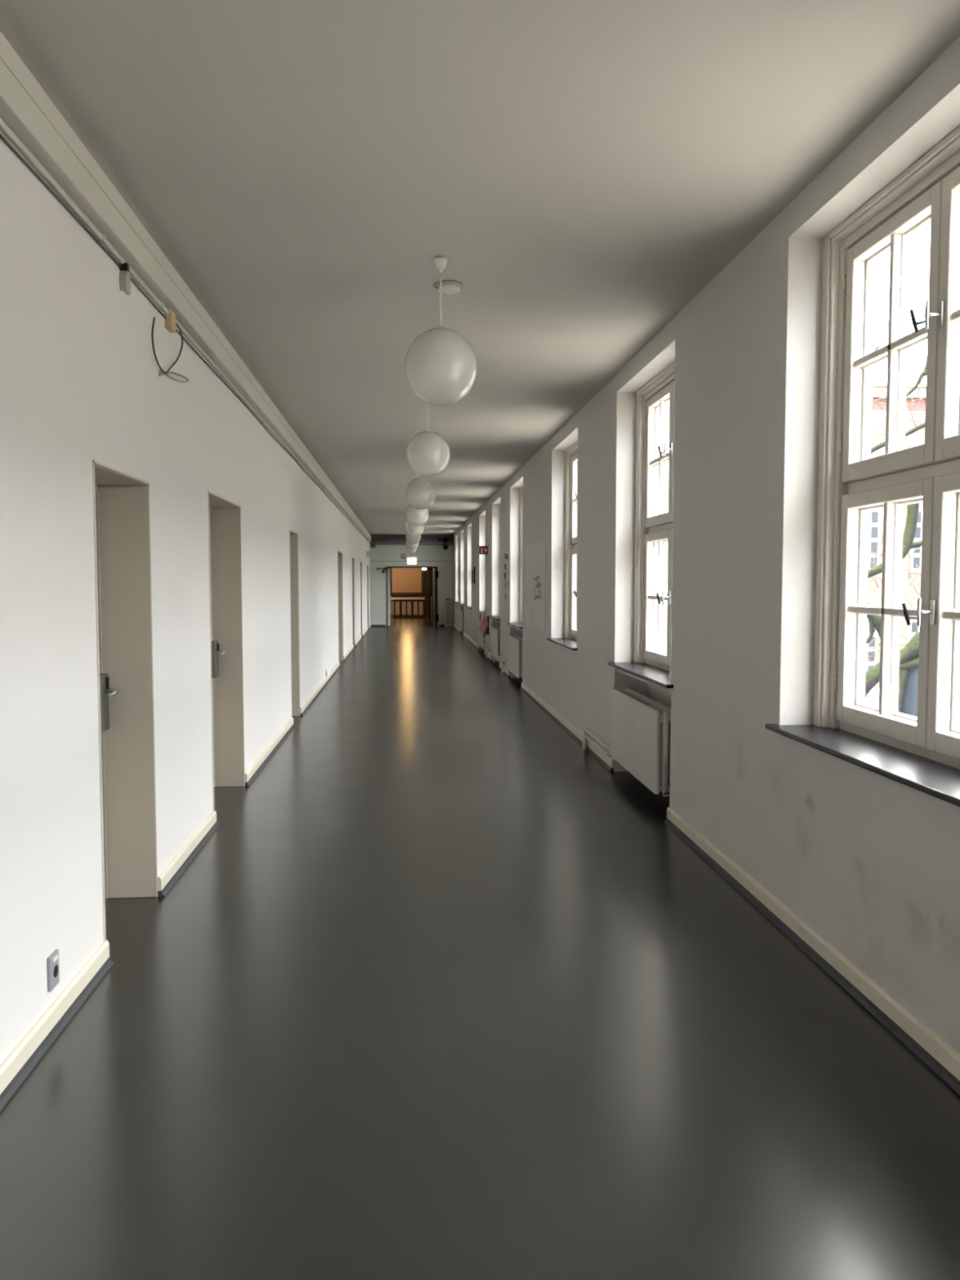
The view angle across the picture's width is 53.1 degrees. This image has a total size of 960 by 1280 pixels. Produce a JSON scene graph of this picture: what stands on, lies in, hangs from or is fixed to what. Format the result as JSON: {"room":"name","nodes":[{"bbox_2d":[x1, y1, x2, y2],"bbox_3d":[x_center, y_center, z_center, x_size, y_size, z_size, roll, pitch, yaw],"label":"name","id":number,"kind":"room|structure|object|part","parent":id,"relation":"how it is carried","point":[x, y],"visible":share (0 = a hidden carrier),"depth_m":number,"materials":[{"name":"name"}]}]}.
{"room":"school corridor","nodes":[
{"label":"school corridor","id":0,"kind":"room"},
{"bbox_2d":[0,119,370,1064],"bbox_3d":[-2.537,-0.913,14.217,0.400,3.220,39.200,0,3,-4],"label":"wall","id":1,"kind":"structure","parent":0,"point":[81,384],"depth_m":3.75,"materials":[{"name":"paint"}]},
{"bbox_2d":[47,949,59,991],"bbox_3d":[-1.474,1.142,3.320,0.015,0.120,0.084,0,3,-4],"label":"wall socket","id":2,"kind":"object","parent":1,"relation":"attached to","point":[53,970],"visible":1,"depth_m":3.30,"materials":[{"name":"grey plastic"}]},
{"bbox_2d":[92,459,157,940],"bbox_3d":[-1.700,0.280,4.247,0.292,2.032,0.847,0,3,-4],"label":"door","id":3,"kind":"structure","parent":1,"relation":"in","point":[121,502],"depth_m":4.66,"materials":[{"name":"paint"}]},
{"bbox_3d":[-1.801,0.298,4.550,0.049,0.270,0.120,0,3,-4],"label":"lock plate","id":4,"kind":"part","parent":3,"relation":"part of","materials":[{"name":"grey metal"}]},
{"bbox_3d":[-1.742,0.248,4.503,0.068,0.025,0.134,0,3,-4],"label":"handle","id":5,"kind":"part","parent":3,"relation":"part of","materials":[{"name":"silver metal"}]},
{"bbox_2d":[119,262,130,294],"bbox_3d":[-1.545,-1.573,4.197,0.034,0.118,0.110,0,3,-4],"label":"bracket","id":6,"kind":"object","parent":1,"relation":"attached to","point":[124,273],"visible":1,"depth_m":4.15,"materials":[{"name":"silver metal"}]},
{"bbox_3d":[-1.554,-1.571,4.229,0.020,0.090,0.045,0,3,-4],"label":"plate","id":7,"kind":"part","parent":6,"relation":"part of","materials":[{"name":"silver metal"}]},
{"bbox_2d":[164,308,176,333],"bbox_3d":[-1.606,-1.656,4.986,0.035,0.100,0.115,0,3,-4],"label":"junction box","id":8,"kind":"object","parent":1,"relation":"attached to","point":[170,322],"visible":0.92,"depth_m":4.94,"materials":[{"name":"beige plastic"}]},
{"bbox_2d":[0,133,367,540],"bbox_3d":[-2.293,-2.177,13.658,0.010,0.017,38.000,0,3,-4],"label":"cable","id":9,"kind":"object","parent":1,"relation":"attached to","point":[2,137],"visible":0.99,"depth_m":3.97,"materials":[{"name":"grey plastic"}]},
{"bbox_2d":[0,117,370,542],"bbox_3d":[-2.312,-2.226,14.005,0.022,0.030,38.860,0,3,-4],"label":"conduit","id":10,"kind":"object","parent":1,"relation":"attached to","point":[101,237],"visible":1,"depth_m":3.97,"materials":[{"name":"paint"}]},
{"bbox_2d":[151,316,188,382],"bbox_3d":[-1.606,-1.500,4.998,0.015,0.355,0.788,0,3,-4],"label":"cable loop","id":11,"kind":"object","parent":10,"relation":"hanging from","point":[167,372],"visible":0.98,"depth_m":4.96,"materials":[{"name":"grey plastic"}]},
{"bbox_2d":[0,623,371,1111],"bbox_3d":[-2.321,0.644,14.327,0.034,0.098,39.200,0,3,-4],"label":"baseboard","id":12,"kind":"structure","parent":1,"relation":"attached to","point":[22,1060],"depth_m":3.61,"materials":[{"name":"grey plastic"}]},
{"bbox_2d":[0,31,371,542],"bbox_3d":[-2.294,-2.348,13.999,0.059,0.190,38.860,0,3,-4],"label":"crown molding","id":13,"kind":"structure","parent":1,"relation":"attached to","point":[26,108],"depth_m":3.93,"materials":[{"name":"paint"}]},
{"bbox_2d":[207,490,244,810],"bbox_3d":[-1.874,0.092,6.639,0.267,2.122,1.207,0,3,-4],"label":"door","id":14,"kind":"structure","parent":1,"relation":"in","point":[224,517],"depth_m":7.22,"materials":[{"name":"paint"}]},
{"bbox_3d":[-1.976,0.144,7.125,0.049,0.270,0.120,0,3,-4],"label":"lock plate","id":15,"kind":"part","parent":14,"relation":"part of","materials":[{"name":"grey metal"}]},
{"bbox_3d":[-1.917,0.094,7.078,0.068,0.025,0.134,0,3,-4],"label":"handle","id":16,"kind":"part","parent":14,"relation":"part of","materials":[{"name":"silver metal"}]},
{"bbox_2d":[289,529,299,717],"bbox_3d":[-2.192,-0.146,10.677,0.274,2.112,0.832,0,3,-4],"label":"door","id":17,"kind":"structure","parent":1,"relation":"in","point":[294,576],"depth_m":11.08,"materials":[{"name":"paint"}]},
{"bbox_2d":[337,551,342,661],"bbox_3d":[-2.795,-0.609,18.228,0.304,2.132,1.312,0,3,-4],"label":"door","id":18,"kind":"structure","parent":1,"relation":"in","point":[340,554],"depth_m":18.88,"materials":[{"name":"paint"}]},
{"bbox_2d":[351,557,355,646],"bbox_3d":[-3.083,-0.881,22.762,0.174,2.132,0.912,0,3,-4],"label":"door","id":19,"kind":"structure","parent":1,"relation":"in","point":[353,558],"depth_m":23.21,"materials":[{"name":"paint"}]},
{"bbox_2d":[360,560,362,636],"bbox_3d":[-3.401,-1.126,26.842,0.174,2.132,0.912,0,3,-4],"label":"door","id":20,"kind":"structure","parent":1,"relation":"in","point":[360,561],"depth_m":27.31,"materials":[{"name":"paint"}]},
{"bbox_3d":[-3.405,-1.120,26.848,0.168,2.120,0.900,0,3,-4],"label":"frame","id":21,"kind":"part","parent":20,"relation":"part of","materials":[{"name":"paint"}]},
{"bbox_2d":[367,564,368,628],"bbox_3d":[-3.809,-1.399,31.567,0.254,2.112,1.212,0,3,-4],"label":"door","id":22,"kind":"structure","parent":1,"relation":"in","point":[367,565],"depth_m":32.19,"materials":[{"name":"paint"}]},
{"bbox_2d":[366,551,371,556],"bbox_3d":[-3.522,-2.726,30.410,0.160,0.180,0.012,0,3,-4],"label":"door sign","id":23,"kind":"object","parent":1,"relation":"attached to","point":[368,553],"visible":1,"depth_m":30.40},
{"bbox_2d":[370,543,453,545],"bbox_3d":[-2.372,-3.332,33.417,2.845,0.056,0.056,0,3,-4],"label":"ceiling pipe","id":24,"kind":"object","parent":1,"relation":"attached to","point":[371,544],"visible":0.68,"depth_m":33.37,"materials":[{"name":"grey metal"}]},
{"bbox_2d":[370,540,453,542],"bbox_3d":[-2.369,-3.430,33.372,2.845,0.070,0.070,0,3,-4],"label":"ceiling pipe","id":25,"kind":"object","parent":1,"relation":"attached to","point":[449,541],"visible":0.68,"depth_m":33.32,"materials":[{"name":"grey metal"}]},
{"bbox_2d":[371,537,453,539],"bbox_3d":[-2.372,-3.512,33.407,2.845,0.044,0.044,0,3,-4],"label":"ceiling pipe","id":26,"kind":"object","parent":1,"relation":"attached to","point":[371,538],"visible":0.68,"depth_m":33.34,"materials":[{"name":"grey metal"}]},
{"bbox_2d":[386,567,427,614],"bbox_3d":[-4.240,-2.970,46.166,4.720,3.700,0.100,0,3,-4],"label":"wall","id":27,"kind":"structure","parent":0,"point":[425,572],"depth_m":46.26,"materials":[{"name":"brown wood"}]},
{"bbox_2d":[389,567,424,595],"bbox_3d":[-3.521,-3.224,46.126,1.659,2.170,0.060,0,3,-4],"label":"panel","id":28,"kind":"object","parent":27,"relation":"attached to","point":[404,581],"visible":0.48,"depth_m":46.14,"materials":[{"name":"brown wood"}]},
{"bbox_2d":[369,542,453,626],"bbox_3d":[-2.260,-2.099,33.988,3.225,3.220,0.250,0,3,-4],"label":"wall","id":29,"kind":"structure","parent":0,"point":[380,553],"depth_m":33.82,"materials":[{"name":"paint"}]},
{"bbox_2d":[400,553,405,559],"bbox_3d":[-2.701,-2.941,33.768,0.200,0.200,0.018,0,3,-4],"label":"round sign","id":30,"kind":"object","parent":29,"relation":"attached to","point":[402,556],"visible":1,"depth_m":33.76,"materials":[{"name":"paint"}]},
{"bbox_2d":[371,624,444,626],"bbox_3d":[-2.399,-0.513,33.936,2.925,0.060,0.020,0,3,-4],"label":"baseboard","id":31,"kind":"structure","parent":29,"relation":"attached to","point":[371,624],"depth_m":33.84,"materials":[{"name":"grey plastic"}]},
{"bbox_2d":[369,560,453,561],"bbox_3d":[-2.399,-2.777,33.800,2.925,0.015,0.020,0,3,-4],"label":"trim","id":32,"kind":"structure","parent":29,"relation":"attached to","point":[370,561],"depth_m":33.77,"materials":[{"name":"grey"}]},
{"bbox_2d":[370,537,453,542],"bbox_3d":[-2.383,-3.485,33.618,2.895,0.170,0.300,0,3,-4],"label":"beam","id":33,"kind":"structure","parent":29,"relation":"attached to","point":[392,538],"depth_m":33.45,"materials":[{"name":"grey"}]},
{"bbox_2d":[437,537,448,549],"bbox_3d":[-1.287,-3.358,33.410,0.361,0.438,0.300,0,3,-4],"label":"floodlight","id":34,"kind":"object","parent":33,"relation":"attached to","point":[445,540],"visible":1,"depth_m":33.29,"materials":[{"name":"black metal"}]},
{"bbox_2d":[386,566,438,626],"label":"door frame","id":35,"kind":"structure","parent":29,"relation":"in","point":[435,573],"depth_m":34.08,"materials":[{"name":"black"}]},
{"bbox_2d":[427,567,436,617],"bbox_3d":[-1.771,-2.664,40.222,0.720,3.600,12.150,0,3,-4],"label":"door","id":36,"kind":"structure","parent":0,"point":[429,569],"depth_m":42.21,"materials":[{"name":"brown wood"}]},
{"bbox_2d":[0,614,959,1279],"bbox_3d":[-2.082,0.382,20.510,5.020,0.120,51.700,0,3,-4],"label":"floor","id":37,"kind":"structure","parent":0,"point":[445,990],"depth_m":3.14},
{"bbox_2d":[390,597,426,617],"bbox_3d":[-3.163,-1.410,41.871,1.613,0.900,0.100,0,3,-4],"label":"balustrade","id":38,"kind":"object","parent":37,"relation":"on","point":[420,600],"visible":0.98,"depth_m":41.84,"materials":[{"name":"beige wood"}]},
{"bbox_3d":[-3.163,-1.810,41.847,1.513,0.100,0.100,0,3,-4],"label":"hand rail","id":39,"kind":"part","parent":38,"relation":"part of","materials":[{"name":"beige wood"}]},
{"bbox_2d":[444,598,453,626],"bbox_3d":[-1.089,-0.973,33.692,0.288,1.007,0.335,0,3,-4],"label":"waste bin","id":40,"kind":"object","parent":37,"relation":"on","point":[448,603],"visible":1,"depth_m":33.54,"materials":[{"name":"grey metal"}]},
{"bbox_2d":[0,0,959,534],"bbox_3d":[-0.920,-2.603,14.242,3.645,0.150,39.400,0,3,-4],"label":"ceiling","id":41,"kind":"structure","parent":0,"point":[584,170],"depth_m":3.82,"materials":[{"name":"paint"}]},
{"bbox_2d":[405,545,417,553],"bbox_3d":[-2.173,-3.120,30.391,0.376,0.750,0.376,0,3,-4],"label":"globe pendant","id":42,"kind":"object","parent":41,"relation":"hanging from","point":[411,551],"visible":0.44,"depth_m":30.30,"materials":[{"name":"white glass"}]},
{"bbox_2d":[407,553,416,564],"bbox_3d":[-2.327,-3.115,32.791,0.321,1.050,0.060,0,3,-4],"label":"exit sign","id":43,"kind":"object","parent":41,"relation":"hanging from","point":[411,560],"visible":0.93,"depth_m":32.78,"materials":[{"name":"white plastic"}]},
{"bbox_2d":[405,539,418,549],"bbox_3d":[-1.894,-2.905,26.808,0.376,0.750,0.376,0,3,-4],"label":"globe pendant","id":44,"kind":"object","parent":41,"relation":"hanging from","point":[409,545],"visible":0.42,"depth_m":26.71,"materials":[{"name":"white glass"}]},
{"bbox_2d":[405,532,421,544],"bbox_3d":[-1.615,-2.690,23.226,0.376,0.750,0.376,0,3,-4],"label":"globe pendant","id":45,"kind":"object","parent":41,"relation":"hanging from","point":[411,540],"visible":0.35,"depth_m":23.12,"materials":[{"name":"white glass"}]},
{"bbox_2d":[405,520,424,537],"bbox_3d":[-1.313,-2.457,19.344,0.376,0.750,0.376,0,3,-4],"label":"globe pendant","id":46,"kind":"object","parent":41,"relation":"hanging from","point":[413,531],"visible":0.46,"depth_m":19.23,"materials":[{"name":"white glass"}]},
{"bbox_2d":[405,504,428,525],"bbox_3d":[-1.026,-2.236,15.662,0.376,0.750,0.376,0,3,-4],"label":"globe pendant","id":47,"kind":"object","parent":41,"relation":"hanging from","point":[415,517],"visible":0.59,"depth_m":15.54,"materials":[{"name":"white glass"}]},
{"bbox_2d":[405,475,435,509],"bbox_3d":[-0.747,-2.021,12.079,0.376,0.750,0.376,0,3,-4],"label":"globe pendant","id":48,"kind":"object","parent":41,"relation":"hanging from","point":[420,493],"visible":0.95,"depth_m":11.96,"materials":[{"name":"white glass"}]},
{"bbox_2d":[406,403,449,476],"bbox_3d":[-0.451,-1.797,8.348,0.376,0.750,0.376,0,3,-4],"label":"globe pendant","id":49,"kind":"object","parent":41,"relation":"hanging from","point":[428,453],"visible":0.9,"depth_m":8.23,"materials":[{"name":"white glass"}]},
{"bbox_3d":[-0.451,-1.955,8.338,0.011,0.295,0.010,0,3,-4],"label":"rod","id":50,"kind":"part","parent":49,"relation":"part of","materials":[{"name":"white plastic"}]},
{"bbox_3d":[-0.451,-1.619,8.358,0.376,0.392,0.376,0,3,-4],"label":"lamp shade","id":51,"kind":"part","parent":49,"relation":"part of","materials":[{"name":"white glass"}]},
{"bbox_2d":[404,256,476,405],"bbox_3d":[-0.203,-1.595,4.973,0.376,0.750,0.376,0,3,-4],"label":"globe pendant","id":52,"kind":"object","parent":41,"relation":"hanging from","point":[441,363],"visible":1,"depth_m":4.85,"materials":[{"name":"white glass"}]},
{"bbox_3d":[-0.203,-1.753,4.963,0.011,0.295,0.010,0,3,-4],"label":"rod","id":53,"kind":"part","parent":52,"relation":"part of","materials":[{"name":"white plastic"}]},
{"bbox_3d":[-0.203,-1.416,4.984,0.376,0.392,0.376,0,3,-4],"label":"lamp shade","id":54,"kind":"part","parent":52,"relation":"part of","materials":[{"name":"white glass"}]},
{"bbox_2d":[435,280,463,294],"bbox_3d":[-0.172,-1.976,5.395,0.160,0.040,0.160,0,3,-4],"label":"smoke detector","id":55,"kind":"object","parent":41,"relation":"attached to","point":[448,287],"visible":0.94,"depth_m":5.35,"materials":[{"name":"white plastic"}]},
{"bbox_2d":[453,35,959,1053],"bbox_3d":[0.738,-0.928,14.471,0.320,3.220,39.200,0,3,-4],"label":"wall","id":56,"kind":"structure","parent":0,"point":[868,860],"depth_m":4.70,"materials":[{"name":"paint"}]},
{"bbox_2d":[370,534,453,537],"bbox_3d":[-2.388,-3.630,33.609,2.925,0.120,0.200,0,3,-4],"label":"trim","id":57,"kind":"structure","parent":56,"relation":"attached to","point":[372,535],"depth_m":33.49,"materials":[{"name":"grey"}]},
{"bbox_2d":[457,566,459,595],"bbox_3d":[-0.663,-1.849,30.233,0.020,0.930,0.700,0,3,-4],"label":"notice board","id":58,"kind":"object","parent":56,"relation":"attached to","point":[458,566],"visible":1,"depth_m":30.16,"materials":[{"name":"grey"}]},
{"bbox_2d":[459,610,463,631],"bbox_3d":[-0.477,-0.574,28.880,0.195,0.603,1.485,0,3,-4],"label":"radiator","id":59,"kind":"object","parent":56,"relation":"attached to","point":[461,613],"visible":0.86,"depth_m":28.50,"materials":[{"name":"grey metal"}]},
{"bbox_2d":[473,566,475,583],"bbox_3d":[-0.140,-1.594,23.557,0.015,0.420,0.450,0,3,-4],"label":"frame","id":60,"kind":"object","parent":56,"relation":"attached to","point":[473,566],"visible":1,"depth_m":23.47,"materials":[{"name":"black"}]},
{"bbox_2d":[478,619,485,648],"bbox_3d":[0.103,-0.128,21.436,0.195,0.603,1.485,0,3,-4],"label":"radiator","id":61,"kind":"object","parent":56,"relation":"attached to","point":[482,640],"visible":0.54,"depth_m":21.28,"materials":[{"name":"grey metal"}]},
{"bbox_2d":[479,546,488,554],"bbox_3d":[0.078,-1.842,19.694,0.179,0.171,0.010,0,3,-4],"label":"fire sign","id":62,"kind":"object","parent":56,"relation":"attached to","point":[482,549],"visible":1,"depth_m":19.69,"materials":[{"name":"red plastic"}]},
{"bbox_2d":[479,610,488,636],"bbox_3d":[0.077,-0.335,19.707,0.192,0.536,0.326,0,3,-4],"label":"bag","id":63,"kind":"object","parent":56,"relation":"hanging from","point":[484,623],"visible":1,"depth_m":19.61,"materials":[{"name":"fabric"}]},
{"bbox_2d":[483,643,490,657],"bbox_3d":[0.205,0.244,19.715,0.172,0.250,1.562,0,3,-4],"label":"pipe","id":64,"kind":"object","parent":56,"relation":"attached to","point":[487,648],"visible":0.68,"depth_m":19.71,"materials":[{"name":"beige metal"}]},
{"bbox_2d":[488,504,500,620],"bbox_3d":[0.435,-1.507,18.010,0.366,2.199,1.780,0,3,-4],"label":"window","id":65,"kind":"structure","parent":56,"relation":"in","point":[496,617],"depth_m":18.80,"materials":[{"name":"paint"}]},
{"bbox_3d":[0.391,-0.421,18.072,0.278,0.024,1.780,0,3,-4],"label":"sill","id":66,"kind":"part","parent":65,"relation":"part of","materials":[{"name":"stone"}]},
{"bbox_3d":[0.536,-1.508,18.018,0.163,2.197,1.670,0,3,-4],"label":"frame","id":67,"kind":"part","parent":65,"relation":"part of","materials":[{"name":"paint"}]},
{"bbox_2d":[490,626,500,660],"bbox_3d":[0.353,0.065,18.231,0.195,0.603,1.485,0,3,-4],"label":"radiator","id":68,"kind":"object","parent":56,"relation":"attached to","point":[495,632],"visible":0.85,"depth_m":17.89,"materials":[{"name":"grey metal"}]},
{"bbox_2d":[497,654,509,672],"bbox_3d":[0.457,0.439,16.476,0.172,0.250,1.612,0,3,-4],"label":"pipe","id":69,"kind":"object","parent":56,"relation":"attached to","point":[502,663],"visible":0.73,"depth_m":16.47,"materials":[{"name":"beige metal"}]},
{"bbox_2d":[503,553,508,599],"bbox_3d":[0.445,-1.063,16.140,0.004,0.788,0.749,0,3,-4],"label":"scribble","id":70,"kind":"object","parent":56,"relation":"attached to","point":[505,554],"visible":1,"depth_m":16.24,"materials":[{"name":"grey"}]},
{"bbox_2d":[506,485,523,628],"bbox_3d":[0.690,-1.311,14.746,0.366,2.199,1.780,0,3,-4],"label":"window","id":71,"kind":"structure","parent":56,"relation":"in","point":[517,624],"depth_m":15.49,"materials":[{"name":"paint"}]},
{"bbox_3d":[0.646,-0.225,14.808,0.278,0.024,1.780,0,3,-4],"label":"sill","id":72,"kind":"part","parent":71,"relation":"part of","materials":[{"name":"stone"}]},
{"bbox_3d":[0.791,-1.312,14.754,0.163,2.197,1.670,0,3,-4],"label":"frame","id":73,"kind":"part","parent":71,"relation":"part of","materials":[{"name":"paint"}]},
{"bbox_2d":[508,635,522,678],"bbox_3d":[0.607,0.261,14.967,0.195,0.603,1.485,0,3,-4],"label":"radiator","id":74,"kind":"object","parent":56,"relation":"attached to","point":[515,643],"visible":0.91,"depth_m":14.59,"materials":[{"name":"grey metal"}]},
{"bbox_3d":[0.637,0.243,14.936,0.030,0.565,1.400,0,3,-4],"label":"panel","id":75,"kind":"part","parent":74,"relation":"part of","materials":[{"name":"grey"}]},
{"bbox_2d":[525,537,547,633],"bbox_3d":[0.725,-0.711,12.507,0.009,1.180,2.089,0,3,-4],"label":"paper sheet","id":76,"kind":"object","parent":56,"relation":"attached to","point":[535,549],"visible":1,"depth_m":12.47,"materials":[{"name":"grey paper"}]},
{"bbox_2d":[546,440,577,650],"bbox_3d":[1.032,-1.047,10.347,0.366,2.199,1.780,0,3,-4],"label":"window","id":77,"kind":"structure","parent":56,"relation":"in","point":[569,642],"depth_m":11.04,"materials":[{"name":"paint"}]},
{"bbox_3d":[0.989,0.039,10.409,0.278,0.024,1.780,0,3,-4],"label":"sill","id":78,"kind":"part","parent":77,"relation":"part of","materials":[{"name":"stone"}]},
{"bbox_3d":[1.133,-1.049,10.355,0.163,2.197,1.670,0,3,-4],"label":"frame","id":79,"kind":"part","parent":77,"relation":"part of","materials":[{"name":"paint"}]},
{"bbox_3d":[1.127,-0.528,10.735,0.093,0.995,0.731,0,3,-4],"label":"sash","id":80,"kind":"part","parent":77,"relation":"part of","materials":[{"name":"paint"}]},
{"bbox_3d":[1.127,-1.577,10.672,0.093,0.997,0.731,0,3,-4],"label":"sash","id":81,"kind":"part","parent":77,"relation":"part of","materials":[{"name":"glass"}]},
{"bbox_2d":[582,727,611,756],"bbox_3d":[1.085,0.948,8.413,0.172,0.200,1.086,0,3,-4],"label":"pipe","id":82,"kind":"object","parent":56,"relation":"attached to","point":[586,732],"visible":0.8,"depth_m":8.57,"materials":[{"name":"beige metal"}]},
{"bbox_3d":[1.042,0.934,8.437,0.025,0.025,0.920,0,3,-4],"label":"rail","id":83,"kind":"part","parent":82,"relation":"part of","materials":[{"name":"beige metal"}]},
{"bbox_2d":[610,687,671,795],"bbox_3d":[1.215,0.729,7.165,0.195,0.603,1.485,0,3,-4],"label":"radiator","id":84,"kind":"object","parent":56,"relation":"attached to","point":[641,725],"visible":0.94,"depth_m":6.80,"materials":[{"name":"grey metal"}]},
{"bbox_2d":[607,360,675,688],"bbox_3d":[1.298,-0.843,6.944,0.366,2.199,1.780,0,3,-4],"label":"window","id":85,"kind":"structure","parent":56,"relation":"in","point":[655,402],"depth_m":7.54,"materials":[{"name":"paint"}]},
{"bbox_3d":[1.254,0.243,7.005,0.278,0.024,1.780,0,3,-4],"label":"sill","id":86,"kind":"part","parent":85,"relation":"part of","materials":[{"name":"stone"}]},
{"bbox_3d":[1.399,-0.844,6.951,0.163,2.197,1.670,0,3,-4],"label":"frame","id":87,"kind":"part","parent":85,"relation":"part of","materials":[{"name":"paint"}]},
{"bbox_3d":[1.392,-0.324,7.331,0.093,0.995,0.731,0,3,-4],"label":"sash","id":88,"kind":"part","parent":85,"relation":"part of","materials":[{"name":"paint"}]},
{"bbox_3d":[1.392,-1.372,7.268,0.093,0.997,0.731,0,3,-4],"label":"sash","id":89,"kind":"part","parent":85,"relation":"part of","materials":[{"name":"paint"}]},
{"bbox_3d":[1.334,-0.309,6.932,0.093,0.101,0.044,1,4,22],"label":"handle","id":90,"kind":"part","parent":85,"relation":"part of","materials":[{"name":"silver metal"}]},
{"bbox_3d":[1.334,-1.364,6.869,0.093,0.101,0.044,1,4,22],"label":"handle","id":91,"kind":"part","parent":85,"relation":"part of","materials":[{"name":"silver metal"}]},
{"bbox_2d":[667,669,671,679],"bbox_3d":[1.314,0.212,6.476,0.080,0.100,0.080,0,3,-4],"label":"paper card","id":92,"kind":"object","parent":85,"relation":"on","point":[669,674],"visible":0.21,"depth_m":6.49,"materials":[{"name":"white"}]},
{"bbox_3d":[1.449,-0.280,6.596,0.093,0.995,0.731,0,3,-4],"label":"sash","id":93,"kind":"part","parent":85,"relation":"part of","materials":[{"name":"paint"}]},
{"bbox_3d":[1.449,-1.328,6.533,0.093,0.997,0.731,0,3,-4],"label":"sash","id":94,"kind":"part","parent":85,"relation":"part of","materials":[{"name":"paint"}]},
{"bbox_2d":[453,623,959,1095],"bbox_3d":[0.561,0.631,14.551,0.034,0.098,39.200,0,3,-4],"label":"baseboard","id":95,"kind":"structure","parent":56,"relation":"attached to","point":[939,1055],"depth_m":3.92,"materials":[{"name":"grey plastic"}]},
{"bbox_2d":[764,126,959,807],"bbox_3d":[1.566,-0.636,3.495,0.366,2.199,1.780,0,3,-4],"label":"window","id":96,"kind":"structure","parent":56,"relation":"in","point":[921,753],"depth_m":3.83,"materials":[{"name":"paint"}]},
{"bbox_3d":[1.522,0.450,3.557,0.278,0.024,1.780,0,3,-4],"label":"sill","id":97,"kind":"part","parent":96,"relation":"part of","materials":[{"name":"stone"}]},
{"bbox_3d":[1.660,-0.117,3.883,0.093,0.995,0.731,0,3,-4],"label":"sash","id":98,"kind":"part","parent":96,"relation":"part of","materials":[{"name":"paint"}]},
{"bbox_3d":[1.660,-1.165,3.820,0.093,0.997,0.731,0,3,-4],"label":"sash","id":99,"kind":"part","parent":96,"relation":"part of","materials":[{"name":"paint"}]},
{"bbox_3d":[1.603,-0.102,3.484,0.093,0.101,0.044,1,4,22],"label":"handle","id":100,"kind":"part","parent":96,"relation":"part of","materials":[{"name":"silver metal"}]},
{"bbox_3d":[1.603,-1.157,3.421,0.093,0.101,0.044,1,4,22],"label":"handle","id":101,"kind":"part","parent":96,"relation":"part of","materials":[{"name":"silver metal"}]},
{"bbox_3d":[1.718,-0.073,3.147,0.093,0.995,0.731,0,3,-4],"label":"sash","id":102,"kind":"part","parent":96,"relation":"part of","materials":[{"name":"paint"}]},
{"bbox_3d":[1.718,-1.121,3.084,0.093,0.997,0.731,0,3,-4],"label":"sash","id":103,"kind":"part","parent":96,"relation":"part of","materials":[{"name":"paint"}]},
{"label":"outside","id":104,"kind":"structure","parent":0,"visible":0},
{"bbox_2d":[864,687,879,706],"bbox_3d":[42.770,2.040,43.648,87.980,0.200,160.000,0,3,-4],"label":"ground","id":105,"kind":"structure","parent":104,"point":[874,700],"depth_m":37.73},
{"bbox_2d":[865,385,926,687],"bbox_3d":[27.511,-2.671,8.515,51.800,13.413,83.000,0,3,-4],"label":"building","id":106,"kind":"structure","parent":105,"relation":"on","point":[876,516],"depth_m":41.25,"materials":[{"name":"brick"}]},
{"bbox_3d":[16.701,0.395,41.455,0.740,2.320,0.015,0,3,-4],"label":"pane","id":107,"kind":"part","parent":106,"relation":"part of","materials":[{"name":"grey"}]},
{"bbox_3d":[16.701,-4.289,41.174,0.740,2.420,0.015,0,3,-4],"label":"pane","id":108,"kind":"part","parent":106,"relation":"part of","materials":[{"name":"grey"}]},
{"bbox_3d":[24.713,-10.789,45.365,51.600,0.420,8.250,0,3,-4],"label":"cornice","id":109,"kind":"part","parent":106,"relation":"part of","materials":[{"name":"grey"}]},
{"bbox_3d":[19.044,0.384,41.637,0.740,2.320,0.015,0,3,-4],"label":"pane","id":110,"kind":"part","parent":106,"relation":"part of","materials":[{"name":"grey"}]},
{"bbox_3d":[19.044,-4.300,41.356,0.740,2.420,0.015,0,3,-4],"label":"pane","id":111,"kind":"part","parent":106,"relation":"part of","materials":[{"name":"grey glass"}]},
{"bbox_2d":[864,332,927,716],"bbox_3d":[3.899,-0.149,9.263,0.992,8.288,4.563,1,4,19],"label":"tree","id":112,"kind":"object","parent":105,"relation":"on","point":[908,655],"visible":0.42,"depth_m":7.42,"materials":[{"name":"green plant"}]}
]}

